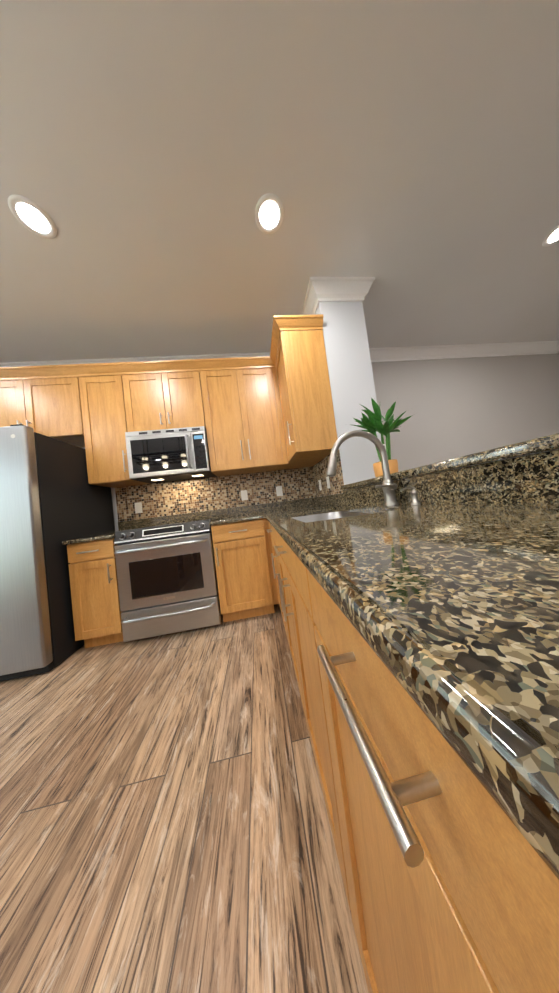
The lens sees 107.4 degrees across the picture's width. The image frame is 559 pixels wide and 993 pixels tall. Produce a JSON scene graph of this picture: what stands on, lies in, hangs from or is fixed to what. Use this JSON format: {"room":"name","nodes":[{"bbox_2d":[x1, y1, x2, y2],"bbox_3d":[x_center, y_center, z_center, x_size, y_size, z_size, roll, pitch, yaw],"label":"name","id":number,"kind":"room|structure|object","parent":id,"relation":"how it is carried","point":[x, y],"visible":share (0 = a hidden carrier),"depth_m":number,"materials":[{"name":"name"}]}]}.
{"room":"kitchen","nodes":[
{"label":"kitchen","id":0,"kind":"room"},
{"bbox_2d":[0,604,368,992],"bbox_3d":[0.831,0.868,-1.140,8.700,0.100,7.600,-7,-2,-7],"label":"floor","id":1,"kind":"structure","parent":0,"point":[165,827],"depth_m":0.64,"materials":[{"name":"brown wood"}]},
{"bbox_2d":[0,424,114,681],"bbox_3d":[-2.140,0.419,1.706,0.895,1.727,0.872,-7,-2,-7],"label":"refrigerator","id":2,"kind":"object","parent":1,"relation":"on","point":[51,499],"visible":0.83,"depth_m":1.42,"materials":[{"name":"silver metal"}]},
{"bbox_2d":[67,538,122,647],"bbox_3d":[-1.467,0.786,1.893,0.338,0.844,0.674,-7,-2,-7],"label":"base cabinet","id":3,"kind":"object","parent":1,"relation":"on","point":[96,610],"visible":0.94,"depth_m":1.60,"materials":[{"name":"brown wood"}]},
{"bbox_2d":[114,517,222,641],"bbox_3d":[-0.929,0.694,1.922,0.741,0.895,0.695,-7,-2,-7],"label":"range","id":4,"kind":"object","parent":1,"relation":"on","point":[167,578],"visible":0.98,"depth_m":1.65,"materials":[{"name":"silver metal"}]},
{"bbox_2d":[211,518,278,621],"bbox_3d":[-0.307,0.645,2.028,0.510,0.844,0.674,-7,-2,-7],"label":"base cabinet","id":5,"kind":"object","parent":1,"relation":"on","point":[246,580],"visible":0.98,"depth_m":1.74,"materials":[{"name":"brown wood"}]},
{"bbox_2d":[267,522,558,992],"bbox_3d":[0.353,0.524,0.927,0.682,0.844,3.018,-7,-2,-7],"label":"base cabinet","id":6,"kind":"object","parent":1,"relation":"on","point":[450,881],"visible":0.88,"depth_m":0.16,"materials":[{"name":"brown wood"}]},
{"bbox_2d":[62,449,558,878],"bbox_3d":[-0.470,0.120,0.840,2.226,0.154,3.049,-7,-2,-7],"label":"countertop","id":7,"kind":"structure","parent":6,"relation":"on","point":[444,595],"depth_m":0.15,"materials":[{"name":"stone"}]},
{"bbox_2d":[293,511,371,522],"bbox_3d":[0.277,0.218,1.107,0.460,0.205,0.760,-7,-2,-7],"label":"undermount sink","id":8,"kind":"object","parent":7,"relation":"in","point":[323,516],"visible":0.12,"depth_m":1.46,"materials":[{"name":"silver metal"}]},
{"bbox_2d":[326,430,398,505],"bbox_3d":[0.403,-0.136,1.014,0.345,0.395,0.093,-7,-2,-7],"label":"faucet","id":9,"kind":"object","parent":7,"relation":"on","point":[388,486],"visible":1,"depth_m":1.02,"materials":[{"name":"silver metal"}]},
{"bbox_2d":[400,487,419,504],"bbox_3d":[0.562,-0.003,0.887,0.078,0.082,0.034,-7,-2,-7],"label":"soap dispenser","id":10,"kind":"object","parent":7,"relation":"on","point":[414,495],"visible":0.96,"depth_m":0.88,"materials":[{"name":"silver metal"}]},
{"bbox_3d":[0.812,0.375,0.553,0.170,1.000,2.282,-7,-2,-7],"label":"wall","id":11,"kind":"structure","parent":1,"relation":"on","visible":0},
{"bbox_2d":[341,433,558,489],"bbox_3d":[0.770,-0.142,0.542,0.280,0.035,2.340,-7,-2,-7],"label":"bar","id":12,"kind":"object","parent":11,"relation":"on","point":[538,445],"visible":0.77,"depth_m":0.63,"materials":[{"name":"stone"}]},
{"bbox_2d":[345,398,416,476],"bbox_3d":[0.676,-0.389,1.356,0.433,0.531,0.434,-7,-2,-7],"label":"bamboo plant","id":13,"kind":"object","parent":12,"relation":"on","point":[373,424],"visible":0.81,"depth_m":1.31,"materials":[{"name":"green plant"}]},
{"bbox_2d":[0,0,558,361],"bbox_3d":[0.476,-1.958,-1.042,8.700,0.120,7.600,-7,-2,-7],"label":"ceiling","id":14,"kind":"structure","parent":0,"point":[405,153],"depth_m":1.10,"materials":[{"name":"paint"}]},
{"bbox_2d":[8,194,56,238],"bbox_3d":[-1.399,-1.581,1.169,0.180,0.008,0.180,-7,-2,-7],"label":"recessed light","id":15,"kind":"object","parent":14,"relation":"in","point":[32,216],"visible":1,"depth_m":1.16,"materials":[{"name":"white paint"}]},
{"bbox_2d":[255,193,283,233],"bbox_3d":[-0.062,-1.745,1.275,0.180,0.008,0.180,-7,-2,-7],"label":"recessed light","id":16,"kind":"object","parent":14,"relation":"in","point":[269,212],"visible":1,"depth_m":1.27,"materials":[{"name":"white paint"}]},
{"bbox_2d":[542,225,558,246],"bbox_3d":[2.143,-2.012,1.563,0.180,0.008,0.180,-7,-2,-7],"label":"recessed light","id":17,"kind":"object","parent":14,"relation":"in","point":[551,237],"visible":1,"depth_m":1.60,"materials":[{"name":"white paint"}]},
{"bbox_2d":[84,353,558,531],"bbox_3d":[0.789,-0.427,2.645,7.600,2.740,0.200,-7,-2,-7],"label":"wall","id":18,"kind":"structure","parent":0,"point":[460,407],"depth_m":2.77,"materials":[{"name":"paint"}]},
{"bbox_2d":[0,314,337,487],"bbox_3d":[-1.198,-0.740,1.909,3.209,1.105,0.848,-7,-2,-7],"label":"upper cabinet","id":19,"kind":"object","parent":18,"relation":"attached to","point":[259,414],"visible":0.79,"depth_m":1.95,"materials":[{"name":"brown wood"}]},
{"bbox_2d":[125,426,216,483],"bbox_3d":[-1.076,-0.414,2.109,0.718,0.445,0.447,-7,-2,-7],"label":"over-the-range microwave","id":20,"kind":"object","parent":19,"relation":"attached to","point":[166,455],"visible":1,"depth_m":1.94,"materials":[{"name":"silver metal"}]},
{"bbox_2d":[115,449,343,521],"bbox_3d":[-0.624,-0.064,1.967,2.226,0.372,0.795,-7,-2,-7],"label":"tile backsplash","id":21,"kind":"structure","parent":18,"relation":"attached to","point":[184,496],"depth_m":2.33,"materials":[{"name":"tile"}]},
{"bbox_2d":[134,502,142,512],"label":"outlet","id":22,"kind":"object","parent":21,"relation":"on","point":[138,505],"depth_m":2.24,"materials":[{"name":"white plastic"}]},
{"bbox_2d":[241,490,247,500],"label":"outlet","id":23,"kind":"object","parent":21,"relation":"on","point":[244,496],"depth_m":2.37,"materials":[{"name":"white plastic"}]},
{"bbox_2d":[276,486,282,495],"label":"outlet","id":24,"kind":"object","parent":21,"relation":"on","point":[279,492],"depth_m":2.42,"materials":[{"name":"white plastic"}]},
{"bbox_2d":[326,476,329,487],"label":"outlet","id":25,"kind":"object","parent":21,"relation":"on","point":[327,478],"depth_m":2.00,"materials":[{"name":"white plastic"}]},
{"bbox_2d":[315,301,380,496],"bbox_3d":[0.642,-0.426,2.125,0.390,2.740,0.800,-7,-2,-7],"label":"column","id":26,"kind":"structure","parent":0,"point":[351,379],"depth_m":1.74,"materials":[{"name":"white paint"}]},
{"bbox_2d":[0,277,558,366],"bbox_3d":[0.492,-1.836,-1.046,8.300,0.125,7.200,-7,-2,-7],"label":"crown molding","id":27,"kind":"structure","parent":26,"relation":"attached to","point":[336,289],"depth_m":2.37,"materials":[{"name":"white paint"}]}
]}

